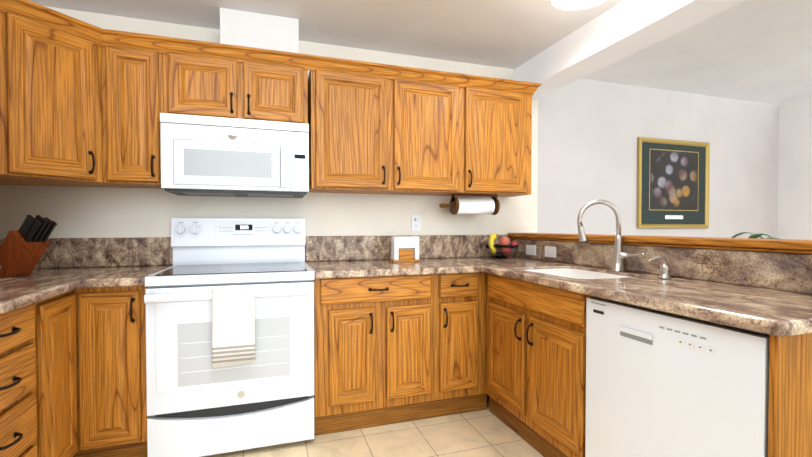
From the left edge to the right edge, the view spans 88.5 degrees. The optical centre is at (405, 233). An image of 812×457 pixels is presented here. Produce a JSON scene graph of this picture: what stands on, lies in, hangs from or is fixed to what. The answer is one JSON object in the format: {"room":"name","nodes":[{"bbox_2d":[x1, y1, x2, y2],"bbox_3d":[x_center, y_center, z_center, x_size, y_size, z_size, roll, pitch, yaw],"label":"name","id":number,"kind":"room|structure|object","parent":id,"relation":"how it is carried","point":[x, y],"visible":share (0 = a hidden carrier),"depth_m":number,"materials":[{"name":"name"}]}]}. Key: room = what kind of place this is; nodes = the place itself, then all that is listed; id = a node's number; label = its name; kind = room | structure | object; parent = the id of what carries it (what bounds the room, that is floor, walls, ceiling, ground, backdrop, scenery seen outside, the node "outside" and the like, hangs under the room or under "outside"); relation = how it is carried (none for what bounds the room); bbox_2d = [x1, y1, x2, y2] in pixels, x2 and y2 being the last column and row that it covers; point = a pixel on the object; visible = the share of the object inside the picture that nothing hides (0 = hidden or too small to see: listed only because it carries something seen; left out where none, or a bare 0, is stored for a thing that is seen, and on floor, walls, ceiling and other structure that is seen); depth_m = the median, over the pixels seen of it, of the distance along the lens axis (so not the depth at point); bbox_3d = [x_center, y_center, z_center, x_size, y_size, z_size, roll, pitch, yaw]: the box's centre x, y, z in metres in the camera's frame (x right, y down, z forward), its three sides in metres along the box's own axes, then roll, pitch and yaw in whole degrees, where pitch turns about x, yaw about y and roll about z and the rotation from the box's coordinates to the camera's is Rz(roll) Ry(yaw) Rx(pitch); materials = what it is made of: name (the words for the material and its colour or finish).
{"room":"kitchen","nodes":[
{"label":"kitchen","id":0,"kind":"room"},
{"bbox_2d":[201,394,543,456],"bbox_3d":[1.546,1.173,0.842,6.930,0.060,5.600,0,1,-18],"label":"floor","id":1,"kind":"structure","parent":0,"point":[484,433],"depth_m":2.23,"materials":[{"name":"tile"}]},
{"bbox_2d":[0,300,47,456],"bbox_3d":[-1.625,0.698,1.312,0.598,0.872,0.422,0,1,-18],"label":"base cabinet","id":2,"kind":"object","parent":1,"relation":"on","point":[24,330],"depth_m":1.50,"materials":[{"name":"brown wood"}]},
{"bbox_2d":[0,238,91,314],"bbox_3d":[-1.700,0.148,1.631,0.660,0.213,1.636,0,1,-18],"label":"countertop","id":3,"kind":"structure","parent":2,"relation":"on","point":[61,269],"depth_m":1.96,"materials":[{"name":"stone"}]},
{"bbox_2d":[0,215,56,277],"bbox_3d":[-1.825,0.061,1.980,0.320,0.293,0.117,0,1,10],"label":"knife block","id":4,"kind":"object","parent":3,"relation":"on","point":[24,247],"visible":1,"depth_m":1.94,"materials":[{"name":"brown wood"}]},
{"bbox_2d":[44,289,79,456],"bbox_3d":[-1.745,0.692,1.676,0.598,0.872,0.344,0,1,-18],"label":"base cabinet","id":5,"kind":"object","parent":1,"relation":"on","point":[63,310],"depth_m":1.79,"materials":[{"name":"brown wood"}]},
{"bbox_2d":[80,285,148,456],"bbox_3d":[-1.471,0.682,2.252,0.278,0.872,0.618,0,1,-18],"label":"base cabinet","id":6,"kind":"object","parent":1,"relation":"on","point":[113,384],"depth_m":1.96,"materials":[{"name":"brown wood"}]},
{"bbox_2d":[80,237,172,287],"bbox_3d":[-1.435,0.137,2.230,0.220,0.213,0.664,0,1,-18],"label":"countertop","id":7,"kind":"structure","parent":6,"relation":"on","point":[141,257],"depth_m":2.46,"materials":[{"name":"stone"}]},
{"bbox_2d":[144,218,313,456],"bbox_3d":[-0.942,0.514,2.351,0.780,1.205,0.698,0,1,-18],"label":"range","id":8,"kind":"object","parent":1,"relation":"on","point":[198,405],"visible":1,"depth_m":2.11,"materials":[{"name":"white metal"}]},
{"bbox_2d":[212,288,254,368],"bbox_3d":[-0.837,0.458,2.029,0.194,0.371,0.047,0,1,-18],"label":"towel","id":9,"kind":"object","parent":8,"relation":"hanging from","point":[233,326],"visible":0.98,"depth_m":2.01,"materials":[{"name":"white fabric"}]},
{"bbox_2d":[313,274,439,435],"bbox_3d":[-0.253,0.675,2.652,0.706,0.872,0.618,0,1,-18],"label":"base cabinet","id":10,"kind":"object","parent":1,"relation":"on","point":[387,350],"depth_m":2.37,"materials":[{"name":"brown wood"}]},
{"bbox_2d":[305,235,479,278],"bbox_3d":[-0.120,0.130,2.662,0.973,0.213,0.664,0,1,-18],"label":"countertop","id":11,"kind":"structure","parent":10,"relation":"on","point":[327,256],"depth_m":2.86,"materials":[{"name":"stone"}]},
{"bbox_2d":[389,236,419,261],"bbox_3d":[-0.010,0.107,2.837,0.190,0.170,0.104,0,1,-18],"label":"napkin holder","id":12,"kind":"object","parent":11,"relation":"on","point":[404,249],"visible":1,"depth_m":2.79,"materials":[{"name":"brown wood"}]},
{"bbox_2d":[440,273,479,415],"bbox_3d":[0.215,0.672,2.805,0.279,0.872,0.618,0,1,-18],"label":"base cabinet","id":13,"kind":"object","parent":1,"relation":"on","point":[459,292],"depth_m":2.52,"materials":[{"name":"brown wood"}]},
{"bbox_2d":[484,273,592,456],"bbox_3d":[0.893,0.682,2.259,0.578,0.872,0.881,0,1,-18],"label":"base cabinet","id":14,"kind":"object","parent":1,"relation":"on","point":[535,334],"depth_m":2.08,"materials":[{"name":"brown wood"}]},
{"bbox_2d":[480,235,811,336],"bbox_3d":[0.884,0.138,2.183,0.637,0.213,2.200,0,1,-18],"label":"countertop","id":15,"kind":"structure","parent":14,"relation":"on","point":[692,288],"depth_m":1.67,"materials":[{"name":"stone"}]},
{"bbox_2d":[485,233,518,258],"bbox_3d":[0.706,0.094,3.074,0.252,0.188,0.250,0,1,-18],"label":"fruit bowl","id":16,"kind":"object","parent":15,"relation":"on","point":[504,248],"visible":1,"depth_m":3.00,"materials":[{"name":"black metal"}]},
{"bbox_2d":[526,268,628,278],"bbox_3d":[0.890,0.311,2.217,0.460,0.186,0.610,0,1,-18],"label":"sink","id":17,"kind":"object","parent":15,"relation":"in","point":[573,273],"visible":0.17,"depth_m":2.45,"materials":[{"name":"white ceramic"}]},
{"bbox_2d":[577,200,644,271],"bbox_3d":[1.069,0.012,2.181,0.225,0.383,0.251,0,1,-18],"label":"faucet","id":18,"kind":"object","parent":15,"relation":"on","point":[619,255],"visible":1,"depth_m":2.22,"materials":[{"name":"silver metal"}]},
{"bbox_2d":[647,256,671,278],"bbox_3d":[1.161,0.158,1.908,0.118,0.102,0.051,0,1,-18],"label":"soap dispenser","id":19,"kind":"object","parent":15,"relation":"on","point":[664,269],"visible":1,"depth_m":1.91,"materials":[{"name":"silver metal"}]},
{"bbox_2d":[585,296,769,456],"bbox_3d":[1.086,0.693,1.507,0.494,0.854,0.659,0,1,-18],"label":"dishwasher","id":20,"kind":"object","parent":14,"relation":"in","point":[662,384],"visible":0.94,"depth_m":1.37,"materials":[{"name":"white enameled metal"},{"name":"white plastic"}]},
{"bbox_2d":[512,239,799,289],"bbox_3d":[1.253,0.583,2.317,0.140,1.070,2.190,0,1,-18],"label":"wall","id":21,"kind":"structure","parent":1,"relation":"on","point":[683,247],"depth_m":1.86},
{"bbox_2d":[526,245,535,254],"bbox_3d":[0.909,0.123,3.035,0.008,0.072,0.116,0,1,-18],"label":"outlet","id":22,"kind":"object","parent":21,"relation":"attached to","point":[530,249],"visible":1,"depth_m":3.03,"materials":[{"name":"white plastic"}]},
{"bbox_2d":[545,246,555,257],"bbox_3d":[0.972,0.127,2.825,0.021,0.072,0.116,0,1,-18],"label":"outlet","id":23,"kind":"object","parent":21,"relation":"attached to","point":[550,251],"visible":1,"depth_m":2.82,"materials":[{"name":"white plastic"}]},
{"bbox_2d":[508,233,811,253],"bbox_3d":[1.253,0.037,2.292,0.210,0.045,2.220,0,1,-18],"label":"wall cap","id":24,"kind":"object","parent":21,"relation":"on","point":[779,245],"visible":0.88,"depth_m":1.87,"materials":[{"name":"brown wood"}]},
{"bbox_3d":[1.891,0.798,1.980,0.400,0.650,0.400,0,1,-18],"label":"plant stand","id":25,"kind":"object","parent":1,"relation":"on","visible":0},
{"bbox_2d":[731,232,778,238],"bbox_3d":[1.909,0.226,2.008,0.591,0.492,0.589,0,1,-18],"label":"plant","id":26,"kind":"object","parent":25,"relation":"on","point":[754,235],"visible":0.15,"depth_m":2.21,"materials":[{"name":"green plant"}]},
{"bbox_2d":[0,6,778,267],"bbox_3d":[0.756,-0.101,3.371,6.720,2.400,0.140,0,1,-18],"label":"wall","id":27,"kind":"structure","parent":0,"point":[586,133],"depth_m":3.43,"materials":[{"name":"white paint"}]},
{"bbox_2d":[0,48,3,175],"bbox_3d":[-1.843,-0.623,1.521,0.328,0.740,0.514,0,1,-18],"label":"upper cabinet","id":28,"kind":"object","parent":27,"relation":"attached to","point":[1,49],"depth_m":1.83,"materials":[{"name":"brown wood"}]},
{"bbox_2d":[0,0,103,186],"bbox_3d":[-1.886,-0.633,2.098,0.608,0.740,0.608,0,1,-18],"label":"upper cabinet","id":29,"kind":"object","parent":27,"relation":"attached to","point":[83,104],"depth_m":1.98,"materials":[{"name":"brown wood"}]},
{"bbox_2d":[28,0,99,31],"bbox_3d":[-1.684,-0.660,1.996,0.253,0.777,0.253,0,1,-18],"label":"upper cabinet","id":30,"kind":"object","parent":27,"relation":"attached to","point":[29,2],"depth_m":2.11,"materials":[{"name":"brown wood"}]},
{"bbox_2d":[100,36,163,188],"bbox_3d":[-1.505,-0.638,2.370,0.285,0.740,0.328,0,1,-18],"label":"upper cabinet","id":31,"kind":"object","parent":27,"relation":"attached to","point":[133,69],"depth_m":2.22,"materials":[{"name":"brown wood"}]},
{"bbox_2d":[164,44,311,127],"bbox_3d":[-1.004,-0.826,2.532,0.770,0.370,0.328,0,1,-18],"label":"upper cabinet","id":32,"kind":"object","parent":27,"relation":"attached to","point":[212,82],"depth_m":2.37,"materials":[{"name":"brown wood"}]},
{"bbox_2d":[160,113,308,197],"bbox_3d":[-0.988,-0.432,2.492,0.762,0.407,0.423,0,1,-18],"label":"microwave","id":33,"kind":"object","parent":32,"relation":"attached to","point":[215,156],"visible":1,"depth_m":2.31,"materials":[{"name":"white plastic"}]},
{"bbox_2d":[309,60,463,195],"bbox_3d":[-0.144,-0.646,2.817,1.000,0.740,0.328,0,1,-18],"label":"upper cabinet","id":34,"kind":"object","parent":27,"relation":"attached to","point":[373,130],"depth_m":2.65,"materials":[{"name":"brown wood"}]},
{"bbox_2d":[412,215,420,230],"bbox_3d":[0.077,-0.076,3.067,0.072,0.116,0.008,0,1,-18],"label":"outlet","id":35,"kind":"object","parent":27,"relation":"attached to","point":[416,225],"visible":0.81,"depth_m":3.06,"materials":[{"name":"white plastic"}]},
{"bbox_2d":[404,195,429,220],"bbox_3d":[0.037,-0.183,3.038,0.308,0.190,0.025,0,1,-18],"label":"cord","id":36,"kind":"object","parent":35,"relation":"attached to","point":[416,219],"visible":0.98,"depth_m":3.05,"materials":[{"name":"white plastic"}]},
{"bbox_2d":[464,80,535,196],"bbox_3d":[0.597,-0.650,3.061,0.560,0.740,0.328,0,1,-18],"label":"upper cabinet","id":37,"kind":"object","parent":27,"relation":"attached to","point":[497,117],"depth_m":2.90,"materials":[{"name":"brown wood"}]},
{"bbox_2d":[439,194,499,214],"bbox_3d":[0.455,-0.205,2.986,0.467,0.146,0.123,0,1,-18],"label":"paper towel holder","id":38,"kind":"object","parent":37,"relation":"attached to","point":[456,205],"visible":1,"depth_m":2.96,"materials":[{"name":"white paper"}]},
{"bbox_2d":[637,137,709,227],"bbox_3d":[2.474,-0.449,3.839,0.860,0.810,0.028,0,1,-18],"label":"picture frame","id":39,"kind":"object","parent":27,"relation":"attached to","point":[672,183],"visible":0.96,"depth_m":3.83,"materials":[{"name":"paper"}]},
{"bbox_2d":[29,0,811,104],"bbox_3d":[1.594,-1.307,0.814,6.710,0.100,5.480,0,1,-18],"label":"ceiling","id":40,"kind":"structure","parent":0,"point":[760,51],"depth_m":2.69,"materials":[{"name":"white paint"}]},
{"bbox_2d":[220,7,298,52],"bbox_3d":[-0.897,-1.150,2.575,0.435,0.271,0.299,0,1,-18],"label":"chase","id":41,"kind":"object","parent":40,"relation":"in","point":[255,30],"visible":0.54,"depth_m":2.43,"materials":[{"name":"white paint"}]},
{"bbox_2d":[549,0,606,9],"bbox_3d":[0.900,-1.237,2.112,0.330,0.083,0.334,0,1,-18],"label":"ceiling light","id":42,"kind":"object","parent":40,"relation":"attached to","point":[571,4],"visible":1,"depth_m":2.19,"materials":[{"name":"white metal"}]},
{"bbox_2d":[514,0,745,98],"bbox_3d":[1.777,-1.152,0.877,0.224,0.208,5.196,0,1,-18],"label":"ceiling beam","id":43,"kind":"structure","parent":40,"relation":"attached to","point":[619,31],"depth_m":2.41,"materials":[{"name":"paint"}]},
{"bbox_2d":[777,97,811,239],"bbox_3d":[4.715,-0.075,1.861,0.140,2.400,5.200,0,1,-18],"label":"wall","id":44,"kind":"structure","parent":0,"point":[794,209],"depth_m":4.16,"materials":[{"name":"white paint"}]}
]}

